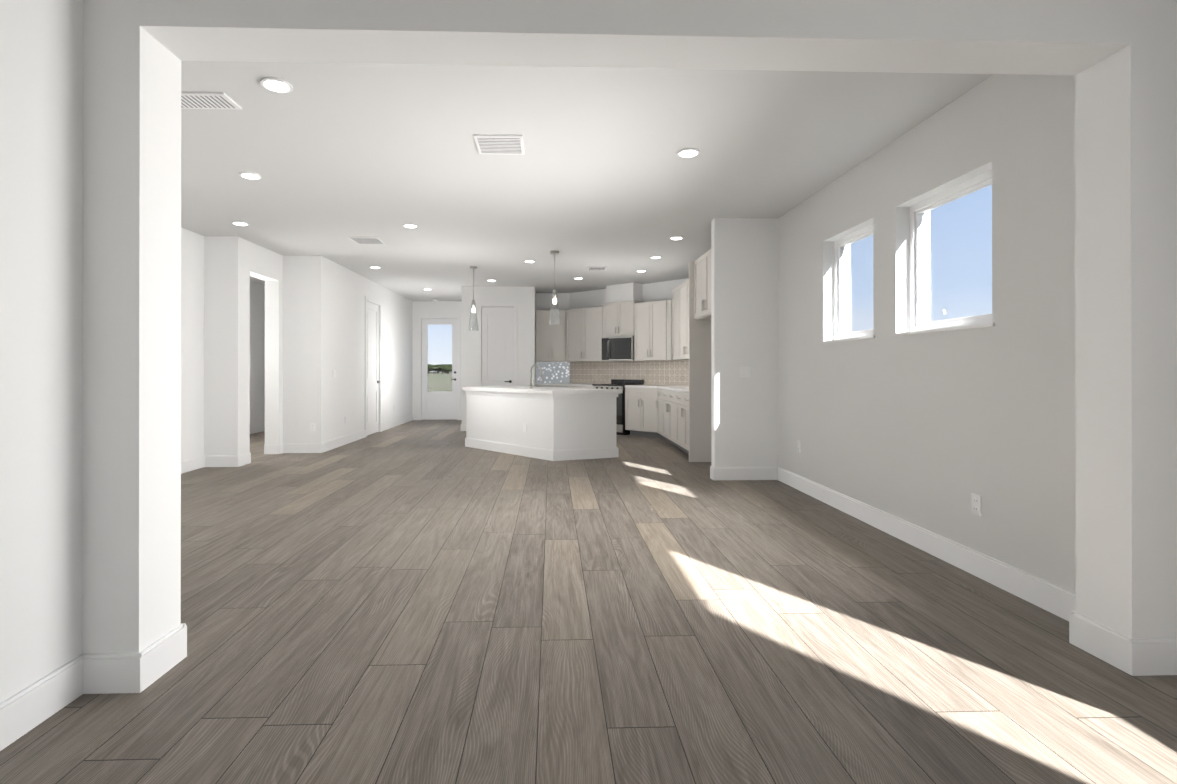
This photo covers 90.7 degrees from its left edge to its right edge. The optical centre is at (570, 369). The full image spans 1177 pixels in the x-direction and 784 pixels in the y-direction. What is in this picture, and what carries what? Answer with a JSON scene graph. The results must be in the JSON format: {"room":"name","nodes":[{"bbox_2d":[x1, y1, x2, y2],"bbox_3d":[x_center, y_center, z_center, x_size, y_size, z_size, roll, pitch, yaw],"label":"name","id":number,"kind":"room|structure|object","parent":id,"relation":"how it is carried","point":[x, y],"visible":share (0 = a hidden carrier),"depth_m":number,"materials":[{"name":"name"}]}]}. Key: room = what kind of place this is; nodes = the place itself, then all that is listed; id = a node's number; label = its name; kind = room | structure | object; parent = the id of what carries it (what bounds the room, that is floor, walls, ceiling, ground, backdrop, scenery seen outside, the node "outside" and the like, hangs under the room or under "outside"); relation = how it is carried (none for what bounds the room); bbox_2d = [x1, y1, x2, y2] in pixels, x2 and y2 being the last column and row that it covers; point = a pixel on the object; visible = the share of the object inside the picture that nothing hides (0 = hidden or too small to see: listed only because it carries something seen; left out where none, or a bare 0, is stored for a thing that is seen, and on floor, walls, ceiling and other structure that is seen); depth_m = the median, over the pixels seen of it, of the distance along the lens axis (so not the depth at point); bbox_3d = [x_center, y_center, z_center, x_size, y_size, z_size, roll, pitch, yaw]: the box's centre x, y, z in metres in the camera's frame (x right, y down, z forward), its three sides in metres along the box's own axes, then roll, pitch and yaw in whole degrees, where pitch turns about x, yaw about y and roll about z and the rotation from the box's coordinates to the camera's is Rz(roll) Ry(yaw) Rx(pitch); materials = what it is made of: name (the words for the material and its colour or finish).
{"room":"empty living room","nodes":[
{"label":"empty living room","id":0,"kind":"room"},
{"bbox_2d":[0,0,82,702],"bbox_3d":[-1.772,-0.233,-0.765,0.120,2.840,5.835,0,0,-2],"label":"wall","id":1,"kind":"structure","parent":0,"point":[41,242],"depth_m":1.98,"materials":[{"name":"white paint"}]},
{"bbox_2d":[0,655,83,750],"bbox_3d":[-1.708,1.118,-0.666,0.016,0.140,5.635,0,0,-2],"label":"baseboard","id":2,"kind":"structure","parent":1,"relation":"attached to","point":[29,708],"depth_m":1.96,"materials":[{"name":"white wood"}]},
{"bbox_2d":[181,227,203,460],"bbox_3d":[-4.491,-0.222,4.793,0.120,2.840,4.962,0,0,-2],"label":"wall","id":3,"kind":"structure","parent":0,"point":[192,344],"depth_m":6.92,"materials":[{"name":"white paint"}]},
{"bbox_2d":[181,456,203,473],"bbox_3d":[-4.421,1.128,4.732,0.016,0.140,4.842,0,0,-2],"label":"baseboard","id":4,"kind":"structure","parent":3,"relation":"attached to","point":[188,465],"depth_m":6.90,"materials":[{"name":"white wood"}]},
{"bbox_2d":[204,236,221,455],"bbox_3d":[-4.403,-0.217,7.218,0.210,2.840,0.120,0,0,-2],"label":"wall","id":5,"kind":"structure","parent":0,"point":[212,329],"depth_m":7.16,"materials":[{"name":"white paint"}]},
{"bbox_2d":[204,455,238,466],"bbox_3d":[-4.293,1.133,7.150,0.426,0.140,0.016,0,0,-2],"label":"baseboard","id":6,"kind":"structure","parent":5,"relation":"attached to","point":[222,461],"depth_m":7.14,"materials":[{"name":"white wood"}]},
{"bbox_2d":[221,236,282,454],"bbox_3d":[-4.217,-0.216,7.819,0.200,2.840,1.310,0,0,-2],"label":"wall","id":7,"kind":"structure","parent":0,"point":[243,260],"depth_m":7.32,"materials":[{"name":"white paint"}]},
{"bbox_2d":[239,443,282,466],"bbox_3d":[-4.107,1.134,7.760,0.016,0.140,1.190,0,0,-2],"label":"baseboard","id":8,"kind":"structure","parent":7,"relation":"attached to","point":[245,459],"depth_m":7.34,"materials":[{"name":"white wood"}]},
{"bbox_2d":[264,444,278,453],"bbox_3d":[-4.231,1.135,8.233,0.200,0.140,0.016,0,0,-2],"label":"baseboard","id":9,"kind":"structure","parent":7,"relation":"attached to","point":[271,448],"depth_m":8.22,"materials":[{"name":"white wood"}]},
{"bbox_2d":[250,282,264,433],"bbox_3d":[-5.960,-0.213,9.449,0.120,2.840,8.680,0,0,-2],"label":"wall","id":10,"kind":"structure","parent":0,"point":[257,358],"depth_m":11.06,"materials":[{"name":"white paint"}]},
{"bbox_2d":[283,256,324,442],"bbox_3d":[-3.861,-0.215,8.425,0.550,2.840,0.120,0,0,-2],"label":"wall","id":11,"kind":"structure","parent":0,"point":[303,342],"depth_m":8.37,"materials":[{"name":"white paint"}]},
{"bbox_2d":[283,443,321,452],"bbox_3d":[-3.851,1.135,8.355,0.566,0.140,0.016,0,0,-2],"label":"baseboard","id":12,"kind":"structure","parent":11,"relation":"attached to","point":[302,447],"depth_m":8.35,"materials":[{"name":"white wood"}]},
{"bbox_2d":[310,423,314,430],"bbox_3d":[-3.704,0.835,8.364,0.070,0.115,0.008,0,0,-2],"label":"outlet","id":13,"kind":"object","parent":11,"relation":"attached to","point":[312,426],"visible":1,"depth_m":8.36,"materials":[{"name":"white plastic"}]},
{"bbox_2d":[325,258,412,441],"bbox_3d":[-3.734,-0.210,11.176,0.120,2.840,5.370,0,0,-2],"label":"wall","id":14,"kind":"structure","parent":0,"point":[347,291],"depth_m":9.93,"materials":[{"name":"white paint"}]},
{"bbox_2d":[322,414,412,452],"bbox_3d":[-3.664,1.140,11.115,0.016,0.140,5.490,0,0,-2],"label":"baseboard","id":15,"kind":"structure","parent":14,"relation":"attached to","point":[339,442],"depth_m":9.74,"materials":[{"name":"white wood"}]},
{"bbox_2d":[367,302,379,434],"bbox_3d":[-3.699,-0.011,10.796,0.135,2.425,0.822,0,0,-2],"label":"hall door","id":16,"kind":"structure","parent":14,"relation":"in","point":[373,381],"depth_m":10.85,"materials":[{"name":"white wood"}]},
{"bbox_2d":[365,296,381,436],"bbox_3d":[-3.653,-0.045,10.798,0.018,2.510,0.970,0,0,-2],"label":"door frame","id":17,"kind":"structure","parent":14,"relation":"attached to","point":[369,299],"depth_m":10.59,"materials":[{"name":"white wood"}]},
{"bbox_2d":[412,301,461,419],"bbox_3d":[-2.499,-0.204,14.027,9.530,2.840,0.250,0,0,-2],"label":"wall","id":18,"kind":"structure","parent":0,"point":[437,307],"depth_m":13.87,"materials":[{"name":"white paint"}]},
{"bbox_2d":[413,414,461,419],"bbox_3d":[-2.985,1.145,13.876,1.550,0.140,0.016,0,0,-2],"label":"baseboard","id":19,"kind":"structure","parent":18,"relation":"attached to","point":[415,416],"depth_m":13.85,"materials":[{"name":"white wood"}]},
{"bbox_2d":[422,318,456,419],"bbox_3d":[-3.127,-0.005,13.954,0.862,2.425,0.145,0,0,-2],"label":"exterior door","id":20,"kind":"structure","parent":18,"relation":"in","point":[439,405],"depth_m":13.93,"materials":[{"name":"white wood"}]},
{"bbox_2d":[418,315,460,419],"bbox_3d":[-3.125,-0.040,13.872,1.010,2.510,0.018,0,0,-2],"label":"door frame","id":21,"kind":"structure","parent":18,"relation":"attached to","point":[458,317],"depth_m":13.88,"materials":[{"name":"white wood"}]},
{"bbox_2d":[462,286,534,423],"bbox_3d":[-1.418,-0.209,11.495,1.430,2.840,0.120,0,0,-2],"label":"wall","id":22,"kind":"structure","parent":0,"point":[523,298],"depth_m":11.44,"materials":[{"name":"white paint"}]},
{"bbox_2d":[461,424,465,430],"bbox_3d":[-1.416,1.141,11.424,1.462,0.140,0.016,0,0,-2],"label":"baseboard","id":23,"kind":"structure","parent":22,"relation":"attached to","point":[463,427],"depth_m":11.39,"materials":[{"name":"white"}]},
{"bbox_2d":[482,307,513,385],"bbox_3d":[-1.427,-0.010,11.472,0.632,2.425,0.135,0,0,-2],"label":"pantry door","id":24,"kind":"structure","parent":22,"relation":"in","point":[497,346],"depth_m":11.46,"materials":[{"name":"white wood"}]},
{"bbox_2d":[478,303,517,385],"bbox_3d":[-1.426,-0.044,11.425,0.780,2.510,0.018,0,0,-2],"label":"door frame","id":25,"kind":"structure","parent":22,"relation":"attached to","point":[514,305],"depth_m":11.42,"materials":[{"name":"white wood"}]},
{"bbox_2d":[535,291,535,383],"bbox_3d":[-0.780,-0.208,12.050,0.120,2.840,0.950,0,0,-2],"label":"wall","id":26,"kind":"structure","parent":0,"point":[535,336],"depth_m":12.14,"materials":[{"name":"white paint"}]},
{"bbox_2d":[536,293,569,361],"bbox_3d":[-0.374,-0.207,12.479,0.720,2.840,0.120,0,0,-2],"label":"wall","id":27,"kind":"structure","parent":0,"point":[544,301],"depth_m":12.42,"materials":[{"name":"white paint"}]},
{"bbox_2d":[536,310,559,360],"bbox_3d":[-0.413,-0.693,12.240,0.614,1.070,0.344,0,0,-2],"label":"upper cabinet","id":28,"kind":"object","parent":27,"relation":"attached to","point":[547,335],"depth_m":12.07,"materials":[{"name":"white paint"}]},
{"bbox_2d":[547,384,570,387],"bbox_3d":[0.076,0.317,11.780,1.563,0.041,1.296,0,0,-2],"label":"countertop","id":29,"kind":"structure","parent":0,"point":[548,385],"depth_m":11.76,"materials":[{"name":"white stone"}]},
{"bbox_2d":[181,61,992,300],"bbox_3d":[-2.323,-1.716,5.216,9.920,0.150,18.020,0,0,-2],"label":"ceiling","id":30,"kind":"structure","parent":0,"point":[598,173],"depth_m":4.55,"materials":[{"name":"white paint"}]},
{"bbox_2d":[181,92,241,109],"bbox_3d":[-2.310,-1.637,3.545,0.500,0.013,0.200,0,0,-2],"label":"ceiling vent","id":31,"kind":"object","parent":30,"relation":"in","point":[206,100],"visible":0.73,"depth_m":3.54,"materials":[{"name":"white metal"}]},
{"bbox_2d":[232,221,248,225],"bbox_3d":[-3.695,-1.631,6.512,0.170,0.014,0.170,0,0,-2],"label":"recessed light","id":32,"kind":"object","parent":30,"relation":"in","point":[240,223],"visible":1,"depth_m":6.48,"materials":[{"name":"white plastic"}]},
{"bbox_2d":[239,172,261,179],"bbox_3d":[-2.704,-1.635,4.913,0.170,0.014,0.170,0,0,-2],"label":"recessed light","id":33,"kind":"object","parent":30,"relation":"in","point":[251,175],"visible":0.96,"depth_m":4.89,"materials":[{"name":"white plastic"}]},
{"bbox_2d":[260,77,292,92],"bbox_3d":[-1.694,-1.637,3.355,0.170,0.014,0.170,0,0,-2],"label":"recessed light","id":34,"kind":"object","parent":30,"relation":"in","point":[276,85],"visible":0.98,"depth_m":3.34,"materials":[{"name":"white plastic"}]},
{"bbox_2d":[348,237,385,243],"bbox_3d":[-2.572,-1.630,7.369,0.360,0.013,0.360,0,0,-2],"label":"ceiling vent","id":35,"kind":"object","parent":30,"relation":"in","point":[367,240],"visible":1,"depth_m":7.33,"materials":[{"name":"white metal"}]},
{"bbox_2d":[403,223,417,227],"bbox_3d":[-1.817,-1.631,6.612,0.170,0.014,0.170,0,0,-2],"label":"recessed light","id":36,"kind":"object","parent":30,"relation":"in","point":[408,225],"visible":1,"depth_m":6.58,"materials":[{"name":"white plastic"}]},
{"bbox_2d":[468,266,478,330],"bbox_3d":[-1.542,-1.123,9.281,0.164,1.020,0.164,0,0,-2],"label":"pendant light","id":37,"kind":"object","parent":30,"relation":"hanging from","point":[473,305],"visible":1,"depth_m":9.27,"materials":[{"name":"clear glass"}]},
{"bbox_2d":[474,134,523,154],"bbox_3d":[-0.511,-1.636,4.243,0.340,0.013,0.340,0,0,-2],"label":"ceiling vent","id":38,"kind":"object","parent":30,"relation":"in","point":[501,144],"visible":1,"depth_m":4.21,"materials":[{"name":"white metal"}]},
{"bbox_2d":[549,251,560,324],"bbox_3d":[-0.213,-1.125,8.073,0.164,1.020,0.164,0,0,-2],"label":"pendant light","id":39,"kind":"object","parent":30,"relation":"hanging from","point":[554,296],"visible":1,"depth_m":8.06,"materials":[{"name":"clear glass"}]},
{"bbox_2d":[587,266,606,270],"bbox_3d":[0.435,-1.626,9.396,0.300,0.013,0.300,0,0,-2],"label":"ceiling vent","id":40,"kind":"object","parent":30,"relation":"in","point":[598,268],"visible":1,"depth_m":9.36,"materials":[{"name":"white metal"}]},
{"bbox_2d":[670,236,683,239],"bbox_3d":[1.325,-1.630,7.223,0.170,0.014,0.170,0,0,-2],"label":"recessed light","id":41,"kind":"object","parent":30,"relation":"in","point":[676,237],"visible":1,"depth_m":7.20,"materials":[{"name":"white plastic"}]},
{"bbox_2d":[677,148,699,157],"bbox_3d":[0.894,-1.635,4.398,0.170,0.014,0.170,0,0,-2],"label":"recessed light","id":42,"kind":"object","parent":30,"relation":"in","point":[688,152],"visible":0.96,"depth_m":4.37,"materials":[{"name":"white plastic"}]},
{"bbox_2d":[0,420,1176,783],"bbox_3d":[-2.323,1.259,5.210,9.920,0.120,18.020,0,0,-2],"label":"floor","id":43,"kind":"structure","parent":0,"point":[424,602],"depth_m":2.48,"materials":[{"name":"brown wood"}]},
{"bbox_2d":[535,384,546,386],"bbox_3d":[-0.509,0.775,12.109,0.414,0.874,0.594,0,0,-2],"label":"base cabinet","id":44,"kind":"object","parent":43,"relation":"on","point":[536,385],"depth_m":11.78,"materials":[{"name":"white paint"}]},
{"bbox_2d":[465,394,618,460],"bbox_3d":[-0.495,0.768,8.656,2.268,0.875,2.107,0,0,-2],"label":"kitchen island","id":45,"kind":"object","parent":43,"relation":"on","point":[555,423],"depth_m":7.89,"materials":[{"name":"white"}]},
{"bbox_2d":[462,386,622,393],"bbox_3d":[-0.489,0.303,8.661,2.360,0.055,2.182,0,0,-2],"label":"island countertop","id":46,"kind":"structure","parent":45,"relation":"on","point":[480,389],"depth_m":8.16,"materials":[{"name":"white stone"}]},
{"bbox_2d":[529,364,541,387],"bbox_3d":[-0.501,0.099,8.500,0.191,0.351,0.215,0,0,-2],"label":"faucet","id":47,"kind":"object","parent":46,"relation":"on","point":[531,383],"visible":1,"depth_m":8.43,"materials":[{"name":"silver metal"}]},
{"bbox_2d":[592,379,643,434],"bbox_3d":[0.894,0.705,11.068,0.748,1.010,0.684,0,0,43],"label":"range","id":48,"kind":"object","parent":43,"relation":"on","point":[620,405],"visible":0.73,"depth_m":10.69,"materials":[{"name":"black metal"}]},
{"bbox_2d":[625,388,688,453],"bbox_3d":[1.605,0.769,9.326,1.114,0.874,3.505,0,0,-2],"label":"base cabinet","id":49,"kind":"object","parent":43,"relation":"on","point":[657,404],"depth_m":9.99,"materials":[{"name":"white paint"}]},
{"bbox_2d":[627,384,688,391],"bbox_3d":[1.601,0.312,9.327,1.121,0.041,3.505,0,0,-2],"label":"countertop","id":50,"kind":"structure","parent":49,"relation":"on","point":[646,387],"depth_m":10.20,"materials":[{"name":"white stone"}]},
{"bbox_2d":[689,261,710,461],"bbox_3d":[1.881,-0.097,7.559,0.674,2.600,0.042,0,0,-2],"label":"panel","id":51,"kind":"object","parent":43,"relation":"on","point":[699,390],"visible":0.36,"depth_m":7.53,"materials":[{"name":"white paint"}]},
{"bbox_2d":[570,278,688,385],"bbox_3d":[1.102,-0.209,11.467,2.942,2.840,0.120,0,0,43],"label":"wall","id":52,"kind":"structure","parent":0,"point":[658,291],"depth_m":11.10,"materials":[{"name":"white paint"}]},
{"bbox_2d":[560,305,603,360],"bbox_3d":[0.352,-0.693,11.797,1.013,1.070,1.000,0,0,-2],"label":"upper cabinet","id":53,"kind":"object","parent":52,"relation":"attached to","point":[581,330],"depth_m":11.72,"materials":[{"name":"white paint"}]},
{"bbox_2d":[603,297,631,336],"bbox_3d":[1.029,-0.960,11.215,0.782,0.660,0.781,0,0,-2],"label":"upper cabinet","id":54,"kind":"object","parent":52,"relation":"attached to","point":[617,313],"depth_m":11.09,"materials":[{"name":"white paint"}]},
{"bbox_2d":[601,336,634,360],"bbox_3d":[0.991,-0.391,11.173,0.752,0.467,0.438,0,0,43],"label":"microwave","id":55,"kind":"object","parent":54,"relation":"attached to","point":[617,348],"visible":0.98,"depth_m":11.02,"materials":[{"name":"silver metal"}]},
{"bbox_2d":[606,282,642,300],"bbox_3d":[1.044,-1.459,11.232,0.674,0.338,0.674,0,0,-2],"label":"soffit","id":56,"kind":"object","parent":52,"relation":"attached to","point":[627,291],"depth_m":11.06,"materials":[{"name":"white paint"}]},
{"bbox_2d":[567,360,688,387],"bbox_3d":[1.057,0.070,11.420,2.085,0.448,2.085,0,0,-2],"label":"backsplash","id":57,"kind":"structure","parent":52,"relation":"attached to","point":[579,374],"depth_m":11.32,"materials":[{"name":"beige tile"}]},
{"bbox_2d":[632,297,671,360],"bbox_3d":[1.586,-0.696,10.671,0.871,1.070,0.818,0,0,-2],"label":"upper cabinet","id":58,"kind":"object","parent":52,"relation":"attached to","point":[658,330],"depth_m":10.54,"materials":[{"name":"white paint"}]},
{"bbox_2d":[82,0,1176,653],"bbox_3d":[-2.249,-0.227,2.260,9.280,2.840,0.243,0,0,-2],"label":"wall","id":59,"kind":"structure","parent":0,"point":[1118,58],"depth_m":2.28,"materials":[{"name":"white paint"}]},
{"bbox_2d":[81,653,142,693],"bbox_3d":[-1.695,1.123,2.146,0.221,0.140,0.016,0,0,-2],"label":"baseboard","id":60,"kind":"structure","parent":59,"relation":"attached to","point":[107,673],"depth_m":2.14,"materials":[{"name":"white wood"}]},
{"bbox_2d":[139,624,184,689],"bbox_3d":[-1.596,1.123,2.278,0.016,0.140,0.243,0,0,-2],"label":"baseboard","id":61,"kind":"structure","parent":59,"relation":"attached to","point":[164,654],"depth_m":2.27,"materials":[{"name":"white wood"}]},
{"bbox_2d":[181,623,186,656],"bbox_3d":[-2.972,1.123,2.364,2.761,0.140,0.016,0,0,-2],"label":"baseboard","id":62,"kind":"structure","parent":59,"relation":"attached to","point":[184,625],"depth_m":2.41,"materials":[{"name":"white wood"}]},
{"bbox_2d":[1069,611,1075,643],"bbox_3d":[2.281,1.124,2.532,0.206,0.140,0.016,0,0,-2],"label":"baseboard","id":63,"kind":"structure","parent":59,"relation":"attached to","point":[1071,628],"depth_m":2.53,"materials":[{"name":"white wood"}]},
{"bbox_2d":[1072,612,1130,672],"bbox_3d":[2.191,1.123,2.399,0.016,0.140,0.243,0,0,-2],"label":"baseboard","id":64,"kind":"structure","parent":59,"relation":"attached to","point":[1101,641],"depth_m":2.39,"materials":[{"name":"white wood"}]},
{"bbox_2d":[1128,637,1176,675],"bbox_3d":[2.290,1.123,2.273,0.206,0.140,0.016,0,0,-2],"label":"baseboard","id":65,"kind":"structure","parent":59,"relation":"attached to","point":[1151,656],"depth_m":2.27,"materials":[{"name":"white wood"}]},
{"bbox_2d":[711,218,777,466],"bbox_3d":[1.912,-0.219,6.368,0.700,2.840,0.120,0,0,-2],"label":"wall","id":66,"kind":"structure","parent":0,"point":[744,321],"depth_m":6.31,"materials":[{"name":"white paint"}]},
{"bbox_2d":[710,465,712,479],"bbox_3d":[1.554,1.131,6.354,0.016,0.140,0.120,0,0,-2],"label":"baseboard return","id":67,"kind":"object","parent":66,"relation":"attached to","point":[711,471],"visible":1,"depth_m":6.36,"materials":[{"name":"white wood"}]},
{"bbox_2d":[739,367,749,376],"bbox_3d":[1.894,0.031,6.303,0.115,0.115,0.008,0,0,-2],"label":"light switch","id":68,"kind":"object","parent":66,"relation":"attached to","point":[744,371],"visible":1,"depth_m":6.30,"materials":[{"name":"white plastic"}]},
{"bbox_2d":[713,467,777,479],"bbox_3d":[1.906,1.131,6.298,0.716,0.140,0.016,0,0,-2],"label":"baseboard","id":69,"kind":"structure","parent":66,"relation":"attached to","point":[744,473],"depth_m":6.29,"materials":[{"name":"white wood"}]},
{"bbox_2d":[778,74,1075,592],"bbox_3d":[2.419,-0.221,5.379,0.250,2.840,17.850,0,0,-2],"label":"wall","id":70,"kind":"structure","parent":0,"point":[932,432],"depth_m":3.53,"materials":[{"name":"white paint"}]},
{"bbox_2d":[672,289,675,359],"bbox_3d":[1.972,-0.777,9.899,0.344,1.230,0.587,0,0,-2],"label":"upper cabinet","id":71,"kind":"object","parent":70,"relation":"attached to","point":[674,290],"depth_m":10.05,"materials":[{"name":"white paint"}]},
{"bbox_2d":[676,279,688,359],"bbox_3d":[1.996,-0.779,9.148,0.344,1.230,1.152,0,0,-2],"label":"upper cabinet","id":72,"kind":"object","parent":70,"relation":"attached to","point":[682,291],"depth_m":9.43,"materials":[{"name":"white paint"}]},
{"bbox_2d":[694,249,710,319],"bbox_3d":[1.929,-1.018,6.991,0.614,0.760,1.091,0,0,-2],"label":"upper cabinet","id":73,"kind":"object","parent":70,"relation":"attached to","point":[702,266],"depth_m":7.10,"materials":[{"name":"white paint"}]},
{"bbox_2d":[797,440,800,452],"bbox_3d":[2.277,0.770,5.788,0.008,0.115,0.070,0,0,-2],"label":"electrical outlet","id":74,"kind":"object","parent":70,"relation":"attached to","point":[799,446],"visible":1,"depth_m":5.76,"materials":[{"name":"white plastic"}]},
{"bbox_2d":[821,224,874,342],"bbox_3d":[2.389,-0.699,4.864,0.182,0.926,0.860,0,0,-2],"label":"window","id":75,"kind":"structure","parent":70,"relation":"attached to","point":[840,244],"depth_m":5.14,"materials":[{"name":"white plastic"}]},
{"bbox_2d":[777,467,1075,620],"bbox_3d":[2.316,1.127,4.422,0.016,0.140,3.792,0,0,-2],"label":"baseboard","id":76,"kind":"structure","parent":70,"relation":"attached to","point":[1059,601],"depth_m":3.54,"materials":[{"name":"white wood"}]},
{"bbox_2d":[893,169,994,335],"bbox_3d":[2.426,-0.701,3.709,0.182,0.926,0.950,0,0,-2],"label":"window","id":77,"kind":"structure","parent":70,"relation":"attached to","point":[918,325],"depth_m":3.91,"materials":[{"name":"white plastic"}]},
{"bbox_2d":[971,493,980,515],"bbox_3d":[2.354,0.785,3.369,0.008,0.115,0.070,0,0,-2],"label":"electrical outlet","id":78,"kind":"object","parent":70,"relation":"attached to","point":[975,504],"visible":1,"depth_m":3.36,"materials":[{"name":"white plastic"}]},
{"label":"outside","id":79,"kind":"structure","parent":0,"visible":0},
{"bbox_2d":[428,372,451,390],"bbox_3d":[-56.706,1.851,215.323,220.000,0.200,405.500,0,0,-2],"label":"ground","id":80,"kind":"structure","parent":79,"point":[438,380],"depth_m":69.54,"materials":[{"name":"beige"}]},
{"bbox_2d":[428,364,451,373],"bbox_3d":[-60.572,-0.410,247.708,53.334,4.547,46.517,0,0,-2],"label":"trees","id":81,"kind":"object","parent":80,"relation":"on","point":[442,368],"depth_m":236.03,"materials":[{"name":"green plant"}]}
]}

